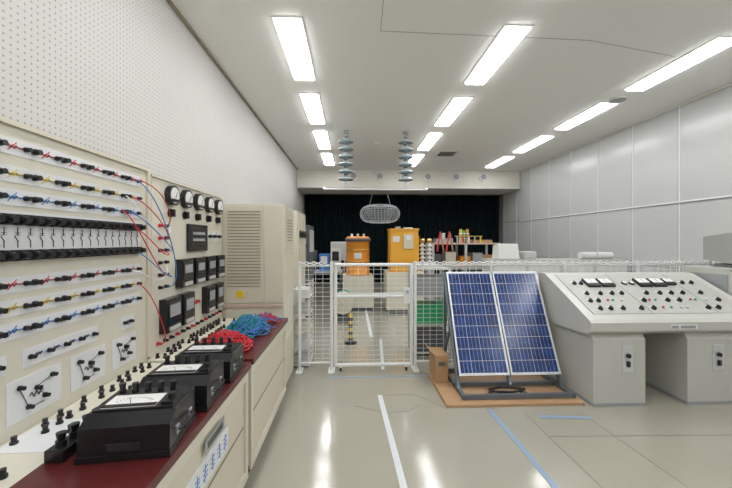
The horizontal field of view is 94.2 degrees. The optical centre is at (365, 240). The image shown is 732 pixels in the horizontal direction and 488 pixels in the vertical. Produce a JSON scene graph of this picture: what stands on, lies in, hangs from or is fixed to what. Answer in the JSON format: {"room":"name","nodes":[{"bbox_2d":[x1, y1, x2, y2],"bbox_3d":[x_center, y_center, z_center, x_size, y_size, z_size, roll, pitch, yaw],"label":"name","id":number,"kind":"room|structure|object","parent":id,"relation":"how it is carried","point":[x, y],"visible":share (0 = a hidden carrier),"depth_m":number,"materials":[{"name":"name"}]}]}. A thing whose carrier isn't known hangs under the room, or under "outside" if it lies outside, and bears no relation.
{"room":"electrical engineering laboratory","nodes":[
{"label":"electrical engineering laboratory","id":0,"kind":"room"},
{"bbox_2d":[0,0,304,214],"bbox_3d":[-1.938,-0.350,5.000,0.100,3.700,14.150,0,0,-2],"label":"wall","id":1,"kind":"structure","parent":0,"point":[127,80],"depth_m":2.65,"materials":[{"name":"white paint"}]},
{"bbox_2d":[297,169,519,194],"bbox_3d":[1.343,-1.919,11.212,6.966,0.559,1.405,0,0,-2],"label":"beam","id":2,"kind":"structure","parent":1,"relation":"attached to","point":[309,181],"depth_m":10.60,"materials":[{"name":"paint"}]},
{"bbox_2d":[304,194,498,195],"bbox_3d":[1.308,-1.641,12.084,6.950,0.019,0.080,0,0,-2],"label":"rail","id":3,"kind":"object","parent":2,"relation":"attached to","point":[304,194],"visible":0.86,"depth_m":12.01,"materials":[{"name":"metal"}]},
{"bbox_2d":[305,194,498,281],"bbox_3d":[1.308,-0.090,12.084,6.930,3.080,0.100,0,0,-2],"label":"curtain","id":4,"kind":"object","parent":3,"relation":"hanging from","point":[333,218],"visible":0.51,"depth_m":12.09,"materials":[{"name":"black fabric"}]},
{"bbox_2d":[166,0,731,171],"bbox_3d":[1.627,-2.184,4.320,6.966,0.029,12.499,0,0,-2],"label":"trim","id":5,"kind":"structure","parent":1,"relation":"attached to","point":[169,2],"depth_m":5.13,"materials":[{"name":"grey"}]},
{"bbox_2d":[323,188,427,190],"bbox_3d":[0.195,-1.035,6.814,2.090,0.060,0.060,0,0,-2],"label":"rod","id":6,"kind":"object","parent":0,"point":[324,189],"visible":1,"depth_m":6.79,"materials":[{"name":"white metal"}]},
{"bbox_2d":[338,130,352,187],"bbox_3d":[-0.400,-1.627,6.789,0.300,1.144,0.300,0,0,-2],"label":"insulator string","id":7,"kind":"object","parent":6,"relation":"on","point":[345,141],"visible":1,"depth_m":6.75,"materials":[{"name":"grey ceramic"}]},
{"bbox_2d":[360,193,399,223],"bbox_3d":[0.280,-0.685,6.817,0.806,0.656,0.806,0,0,-2],"label":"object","id":8,"kind":"object","parent":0,"point":[378,215],"visible":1,"depth_m":6.64,"materials":[{"name":"grey metal"}]},
{"bbox_2d":[314,194,455,282],"bbox_3d":[1.306,-0.350,12.264,7.180,3.700,0.100,0,0,-2],"label":"wall","id":9,"kind":"structure","parent":0,"point":[417,194],"depth_m":12.24,"materials":[{"name":"paint"}]},
{"bbox_2d":[171,0,731,170],"bbox_3d":[1.599,-2.250,5.145,7.180,0.100,14.350,0,0,-2],"label":"ceiling","id":10,"kind":"structure","parent":0,"point":[373,84],"depth_m":4.39,"materials":[{"name":"white paint"}]},
{"bbox_2d":[271,16,315,79],"bbox_3d":[-0.804,-2.184,3.970,0.300,0.029,1.280,0,0,-2],"label":"recessed light","id":11,"kind":"object","parent":10,"relation":"in","point":[290,31],"visible":1,"depth_m":3.79,"materials":[{"name":"white plastic"}]},
{"bbox_2d":[299,93,325,123],"bbox_3d":[-0.875,-2.184,5.689,0.300,0.029,1.280,0,0,-2],"label":"recessed light","id":12,"kind":"object","parent":10,"relation":"in","point":[311,102],"visible":1,"depth_m":5.53,"materials":[{"name":"white plastic"}]},
{"bbox_2d":[312,130,330,148],"bbox_3d":[-0.946,-2.184,7.407,0.300,0.029,1.280,0,0,-2],"label":"recessed light","id":13,"kind":"object","parent":10,"relation":"in","point":[321,137],"visible":1,"depth_m":7.27,"materials":[{"name":"white plastic"}]},
{"bbox_2d":[320,153,334,164],"bbox_3d":[-1.017,-2.184,9.126,0.300,0.029,1.280,0,0,-2],"label":"recessed light","id":14,"kind":"object","parent":10,"relation":"in","point":[328,159],"visible":1,"depth_m":8.97,"materials":[{"name":"white plastic"}]},
{"bbox_2d":[398,131,412,187],"bbox_3d":[0.799,-1.627,6.839,0.300,1.144,0.300,0,0,-2],"label":"insulator string","id":15,"kind":"object","parent":10,"relation":"hanging from","point":[405,142],"visible":1,"depth_m":6.80,"materials":[{"name":"grey ceramic"}]},
{"bbox_2d":[408,154,424,165],"bbox_3d":[1.320,-2.184,9.252,0.300,0.029,1.280,0,0,-2],"label":"recessed light","id":16,"kind":"object","parent":10,"relation":"in","point":[416,158],"visible":0.76,"depth_m":9.05,"materials":[{"name":"white plastic"}]},
{"bbox_2d":[417,132,442,150],"bbox_3d":[1.391,-2.184,7.534,0.300,0.029,1.280,0,0,-2],"label":"recessed light","id":17,"kind":"object","parent":10,"relation":"in","point":[431,138],"visible":1,"depth_m":7.42,"materials":[{"name":"white plastic"}]},
{"bbox_2d":[434,151,458,156],"bbox_3d":[2.020,-2.189,8.540,0.500,0.019,0.500,0,0,-2],"label":"air diffuser","id":18,"kind":"object","parent":10,"relation":"in","point":[440,153],"depth_m":8.49,"materials":[{"name":"grey metal"}]},
{"bbox_2d":[434,96,472,125],"bbox_3d":[1.462,-2.184,5.815,0.300,0.029,1.280,0,0,-2],"label":"recessed light","id":19,"kind":"object","parent":10,"relation":"in","point":[457,104],"visible":1,"depth_m":5.65,"materials":[{"name":"white plastic"}]},
{"bbox_2d":[464,24,533,84],"bbox_3d":[1.533,-2.184,4.097,0.300,0.029,1.280,0,0,-2],"label":"recessed light","id":20,"kind":"object","parent":10,"relation":"in","point":[509,36],"visible":1,"depth_m":3.91,"materials":[{"name":"white plastic"}]},
{"bbox_2d":[485,156,514,167],"bbox_3d":[3.694,-2.184,9.450,0.300,0.029,1.280,0,0,-2],"label":"recessed light","id":21,"kind":"object","parent":10,"relation":"in","point":[503,159],"visible":1,"depth_m":9.28,"materials":[{"name":"white plastic"}]},
{"bbox_2d":[380,0,674,56],"bbox_3d":[1.452,-2.198,3.464,4.305,0.003,1.695,0,0,-36],"label":"trim","id":22,"kind":"structure","parent":10,"relation":"attached to","point":[383,0],"depth_m":3.67,"materials":[{"name":"grey paint"}]},
{"bbox_2d":[512,135,553,152],"bbox_3d":[3.765,-2.184,7.732,0.300,0.029,1.280,0,0,-2],"label":"recessed light","id":23,"kind":"object","parent":10,"relation":"in","point":[540,139],"visible":1,"depth_m":7.65,"materials":[{"name":"white plastic"}]},
{"bbox_2d":[553,102,617,129],"bbox_3d":[3.836,-2.184,6.013,0.300,0.029,1.280,0,0,-2],"label":"recessed light","id":24,"kind":"object","parent":10,"relation":"in","point":[600,107],"visible":0.94,"depth_m":5.90,"materials":[{"name":"white plastic"}]},
{"bbox_2d":[607,96,627,103],"bbox_3d":[3.906,-2.188,5.285,0.260,0.023,0.260,0,0,-2],"label":"ceiling speaker","id":25,"kind":"object","parent":10,"relation":"attached to","point":[619,99],"depth_m":5.27},
{"bbox_2d":[623,36,731,90],"bbox_3d":[3.906,-2.184,4.295,0.300,0.029,1.280,0,0,-2],"label":"recessed light","id":26,"kind":"object","parent":10,"relation":"in","point":[719,43],"visible":1,"depth_m":4.15,"materials":[{"name":"white plastic"}]},
{"bbox_2d":[244,283,731,487],"bbox_3d":[1.599,1.550,5.145,7.180,0.100,14.350,0,0,-2],"label":"floor","id":27,"kind":"structure","parent":0,"point":[317,437],"depth_m":2.62,"materials":[{"name":"plastic"}]},
{"bbox_2d":[0,117,150,445],"bbox_3d":[-1.410,0.522,1.278,0.328,1.915,1.590,0,0,-2],"label":"panel","id":28,"kind":"object","parent":27,"relation":"on","point":[75,314],"visible":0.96,"depth_m":1.45,"materials":[{"name":"beige paint"}]},
{"bbox_2d":[0,362,250,487],"bbox_3d":[-0.970,1.095,1.264,0.635,0.805,1.505,0,0,-2],"label":"bench","id":29,"kind":"object","parent":27,"relation":"on","point":[213,453],"visible":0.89,"depth_m":1.31,"materials":[{"name":"beige paint"}]},
{"bbox_2d":[44,407,95,462],"bbox_3d":[-1.017,0.677,1.239,0.060,0.084,0.280,0,0,-2],"label":"block","id":30,"kind":"object","parent":29,"relation":"on","point":[64,447],"visible":0.41,"depth_m":1.12,"materials":[{"name":"black plastic"}]},
{"bbox_2d":[74,379,195,464],"bbox_3d":[-0.800,0.630,1.233,0.310,0.177,0.250,0,0,-8],"label":"meter","id":31,"kind":"object","parent":29,"relation":"on","point":[148,422],"visible":1,"depth_m":1.14,"materials":[{"name":"black plastic"}]},
{"bbox_2d":[139,354,224,412],"bbox_3d":[-0.813,0.630,1.537,0.310,0.177,0.250,0,0,-6],"label":"meter","id":32,"kind":"object","parent":29,"relation":"on","point":[207,375],"visible":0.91,"depth_m":1.49,"materials":[{"name":"black plastic"}]},
{"bbox_2d":[174,337,244,383],"bbox_3d":[-0.826,0.630,1.827,0.316,0.177,0.258,0,0,-2],"label":"meter","id":33,"kind":"object","parent":29,"relation":"on","point":[231,352],"visible":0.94,"depth_m":1.79,"materials":[{"name":"black plastic"}]},
{"bbox_2d":[148,174,224,359],"bbox_3d":[-1.451,0.532,2.665,0.320,1.895,1.155,0,0,-2],"label":"panel","id":34,"kind":"object","parent":27,"relation":"on","point":[195,300],"visible":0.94,"depth_m":2.47,"materials":[{"name":"beige paint"}]},
{"bbox_2d":[122,178,176,343],"bbox_3d":[-1.248,0.154,2.035,0.116,1.003,0.456,0,0,-2],"label":"cables","id":35,"kind":"object","parent":34,"relation":"attached to","point":[147,222],"visible":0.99,"depth_m":1.99,"materials":[{"name":"red plastic"}]},
{"bbox_2d":[147,318,287,472],"bbox_3d":[-1.026,1.095,2.620,0.635,0.805,1.120,0,0,-2],"label":"bench","id":36,"kind":"object","parent":27,"relation":"on","point":[267,373],"visible":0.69,"depth_m":2.48,"materials":[{"name":"beige paint"}]},
{"bbox_2d":[200,329,253,351],"bbox_3d":[-0.945,0.656,2.262,0.393,0.123,0.338,0,0,-13],"label":"heap","id":37,"kind":"object","parent":36,"relation":"on","point":[236,336],"visible":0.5,"depth_m":2.25,"materials":[{"name":"red plastic"}]},
{"bbox_2d":[224,313,274,338],"bbox_3d":[-0.933,0.646,2.684,0.379,0.143,0.442,0,0,-5],"label":"heap","id":38,"kind":"object","parent":36,"relation":"on","point":[250,323],"visible":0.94,"depth_m":2.60,"materials":[{"name":"teal plastic"}]},
{"bbox_2d":[255,312,281,321],"bbox_3d":[-0.885,0.672,3.039,0.277,0.090,0.184,0,0,-15],"label":"heap","id":39,"kind":"object","parent":36,"relation":"on","point":[265,316],"visible":0.74,"depth_m":3.00,"materials":[{"name":"pink"}]},
{"bbox_2d":[222,204,293,383],"bbox_3d":[-1.196,0.570,3.547,0.802,1.860,0.534,0,0,-2],"label":"tall cabinet","id":40,"kind":"object","parent":27,"relation":"on","point":[258,239],"visible":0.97,"depth_m":3.29,"materials":[{"name":"beige metal"}]},
{"bbox_2d":[293,211,305,337],"bbox_3d":[-1.335,0.535,5.194,0.760,1.930,0.810,0,0,-2],"label":"cabinet","id":41,"kind":"object","parent":27,"relation":"on","point":[299,218],"visible":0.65,"depth_m":4.91,"materials":[{"name":"beige metal"}]},
{"bbox_2d":[293,278,313,365],"bbox_3d":[-0.783,0.980,4.196,0.230,1.000,0.360,0,0,-2],"label":"baskets","id":42,"kind":"object","parent":27,"relation":"on","point":[304,289],"visible":0.66,"depth_m":4.04,"materials":[{"name":"white metal"}]},
{"bbox_2d":[305,225,313,317],"bbox_3d":[-1.330,0.610,6.286,0.660,1.780,0.730,0,0,-2],"label":"rack","id":43,"kind":"object","parent":27,"relation":"on","point":[309,241],"visible":0.2,"depth_m":6.01,"materials":[{"name":"grey metal"}]},
{"bbox_2d":[295,261,334,373],"bbox_3d":[-0.579,0.866,3.920,0.435,1.266,0.180,0,0,-2],"label":"wire mesh fence","id":44,"kind":"object","parent":27,"relation":"on","point":[300,369],"visible":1,"depth_m":3.90,"materials":[{"name":"white metal"}]},
{"bbox_2d":[314,248,341,289],"bbox_3d":[-1.077,0.845,8.513,0.950,1.311,0.700,0,0,-2],"label":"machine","id":45,"kind":"object","parent":27,"relation":"on","point":[335,252],"visible":0.54,"depth_m":8.27,"materials":[{"name":"grey paint"}]},
{"bbox_2d":[331,242,345,296],"bbox_3d":[-0.735,0.760,9.328,0.460,1.480,0.500,0,0,-2],"label":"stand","id":46,"kind":"object","parent":27,"relation":"on","point":[342,245],"visible":0.4,"depth_m":9.28,"materials":[{"name":"grey paint"}]},
{"bbox_2d":[333,290,352,323],"bbox_3d":[-0.442,1.235,6.587,0.380,0.530,0.800,0,0,-2],"label":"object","id":47,"kind":"object","parent":27,"relation":"on","point":[341,302],"visible":0.71,"depth_m":6.24,"materials":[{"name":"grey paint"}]},
{"bbox_2d":[344,313,356,344],"bbox_3d":[-0.226,1.285,4.995,0.180,0.430,0.180,0,0,-2],"label":"post","id":48,"kind":"object","parent":27,"relation":"on","point":[350,341],"visible":0.94,"depth_m":4.97,"materials":[{"name":"black"}]},
{"bbox_2d":[343,234,372,310],"bbox_3d":[-0.183,0.670,7.599,0.650,1.660,0.650,0,0,-2],"label":"tank","id":49,"kind":"object","parent":27,"relation":"on","point":[357,247],"visible":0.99,"depth_m":7.33,"materials":[{"name":"orange metal"}]},
{"bbox_2d":[384,227,422,313],"bbox_3d":[0.788,0.595,7.339,0.760,1.810,0.660,0,0,-2],"label":"transformer","id":50,"kind":"object","parent":27,"relation":"on","point":[403,243],"visible":0.75,"depth_m":7.06,"materials":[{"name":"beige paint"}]},
{"bbox_2d":[419,238,432,299],"bbox_3d":[1.330,0.720,7.561,0.320,1.560,0.160,0,0,-2],"label":"insulator","id":51,"kind":"object","parent":27,"relation":"on","point":[422,241],"visible":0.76,"depth_m":7.52,"materials":[{"name":"white ceramic"}]},
{"bbox_2d":[408,263,450,358],"bbox_3d":[0.838,0.905,4.563,0.480,1.190,0.480,0,0,-2],"label":"shelf unit","id":52,"kind":"object","parent":27,"relation":"on","point":[429,284],"visible":0.47,"depth_m":4.36,"materials":[{"name":"grey paint"}]},
{"bbox_2d":[329,311,590,487],"bbox_3d":[0.311,1.498,5.116,2.049,0.002,8.728,0,0,-14],"label":"tape","id":53,"kind":"object","parent":27,"relation":"on","point":[401,478],"visible":0.87,"depth_m":2.67,"materials":[{"name":"white"}]},
{"bbox_2d":[425,229,499,299],"bbox_3d":[2.333,0.608,8.341,1.610,1.785,0.785,0,0,-2],"label":"rack","id":54,"kind":"object","parent":27,"relation":"on","point":[453,256],"visible":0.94,"depth_m":8.09,"materials":[{"name":"grey paint"}]},
{"bbox_2d":[427,371,584,407],"bbox_3d":[1.346,1.486,3.473,1.275,0.025,0.790,0,0,-2],"label":"board","id":55,"kind":"object","parent":27,"relation":"on","point":[447,392],"depth_m":3.29,"materials":[{"name":"brown wood"}]},
{"bbox_2d":[425,344,447,382],"bbox_3d":[0.749,1.301,3.671,0.201,0.342,0.285,0,0,-2],"label":"cardboard box","id":56,"kind":"object","parent":55,"relation":"on","point":[438,358],"visible":1,"depth_m":3.54,"materials":[{"name":"brown cardboard"}]},
{"bbox_2d":[485,386,526,392],"bbox_3d":[1.367,1.450,3.309,0.400,0.036,0.127,0,0,-2],"label":"cable","id":57,"kind":"object","parent":55,"relation":"on","point":[491,389],"visible":0.94,"depth_m":3.31,"materials":[{"name":"black plastic"}]},
{"bbox_2d":[443,273,575,399],"bbox_3d":[1.416,0.918,3.528,1.080,1.110,0.734,0,0,-2],"label":"stand","id":58,"kind":"object","parent":55,"relation":"on","point":[566,393],"visible":0.57,"depth_m":3.43,"materials":[{"name":"grey metal"}]},
{"bbox_2d":[445,272,509,375],"bbox_3d":[1.162,0.843,3.603,0.508,0.997,0.506,0,0,-2],"label":"solar panel","id":59,"kind":"object","parent":58,"relation":"on","point":[479,345],"depth_m":3.57,"materials":[{"name":"blue glass"}]},
{"bbox_2d":[491,271,560,374],"bbox_3d":[1.681,0.843,3.625,0.508,0.997,0.506,0,0,-2],"label":"solar panel","id":60,"kind":"object","parent":58,"relation":"on","point":[527,336],"depth_m":3.59,"materials":[{"name":"blue glass"}]},
{"bbox_2d":[354,394,731,487],"bbox_3d":[1.382,1.499,2.001,3.416,0.001,2.150,0,0,14],"label":"joint","id":61,"kind":"object","parent":27,"relation":"on","point":[400,394],"visible":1,"depth_m":2.62,"materials":[{"name":"grey"}]},
{"bbox_2d":[482,258,627,280],"bbox_3d":[3.632,0.925,6.590,2.600,1.150,0.530,0,0,-2],"label":"storage cabinet","id":62,"kind":"object","parent":27,"relation":"on","point":[553,268],"visible":0.11,"depth_m":6.36,"materials":[{"name":"grey metal"}]},
{"bbox_2d":[492,244,535,259],"bbox_3d":[2.858,0.201,6.551,0.750,0.296,0.345,0,0,-2],"label":"equipment box","id":63,"kind":"object","parent":62,"relation":"on","point":[500,251],"visible":1,"depth_m":6.42,"materials":[{"name":"white paint"}]},
{"bbox_2d":[577,252,613,258],"bbox_3d":[4.447,0.280,6.589,0.630,0.136,0.136,0,0,-2],"label":"rolls","id":64,"kind":"object","parent":62,"relation":"on","point":[581,255],"visible":1,"depth_m":6.54,"materials":[{"name":"white paint"}]},
{"bbox_2d":[411,260,721,372],"bbox_3d":[2.803,0.866,4.059,4.535,1.266,0.180,0,0,-2],"label":"wire mesh fence","id":65,"kind":"object","parent":27,"relation":"on","point":[564,264],"visible":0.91,"depth_m":3.98,"materials":[{"name":"white metal"}]},
{"bbox_2d":[334,263,412,370],"bbox_3d":[0.089,0.877,3.914,0.920,1.242,0.095,0,0,-2],"label":"gate","id":66,"kind":"object","parent":65,"relation":"attached to","point":[407,295],"visible":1,"depth_m":3.93,"materials":[{"name":"white metal"}]},
{"bbox_2d":[539,272,731,406],"bbox_3d":[2.846,0.930,3.491,1.705,1.140,0.858,0,0,-2],"label":"control console","id":67,"kind":"object","parent":27,"relation":"on","point":[615,334],"visible":0.99,"depth_m":3.19,"materials":[{"name":"metal"}]},
{"bbox_2d":[684,265,731,295],"bbox_3d":[4.389,0.892,3.664,1.328,1.215,0.680,0,0,-2],"label":"console","id":68,"kind":"object","parent":27,"relation":"on","point":[720,277],"visible":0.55,"depth_m":3.63,"materials":[{"name":"metal"}]},
{"bbox_2d":[703,232,731,266],"bbox_3d":[4.015,0.093,3.737,0.380,0.380,0.346,0,0,-27],"label":"monitor","id":69,"kind":"object","parent":68,"relation":"on","point":[718,248],"visible":0.99,"depth_m":3.69,"materials":[{"name":"grey plastic"}]},
{"bbox_2d":[499,85,731,271],"bbox_3d":[5.136,-0.350,5.291,0.100,3.700,14.150,0,0,-2],"label":"wall","id":70,"kind":"structure","parent":0,"point":[706,121],"depth_m":6.32,"materials":[{"name":"grey metal"}]},
{"bbox_2d":[503,107,731,271],"bbox_3d":[5.090,-0.349,5.059,0.011,3.698,13.686,0,0,-2],"label":"trim","id":71,"kind":"structure","parent":70,"relation":"attached to","point":[678,202],"depth_m":6.42,"materials":[{"name":"white metal"}]}
]}

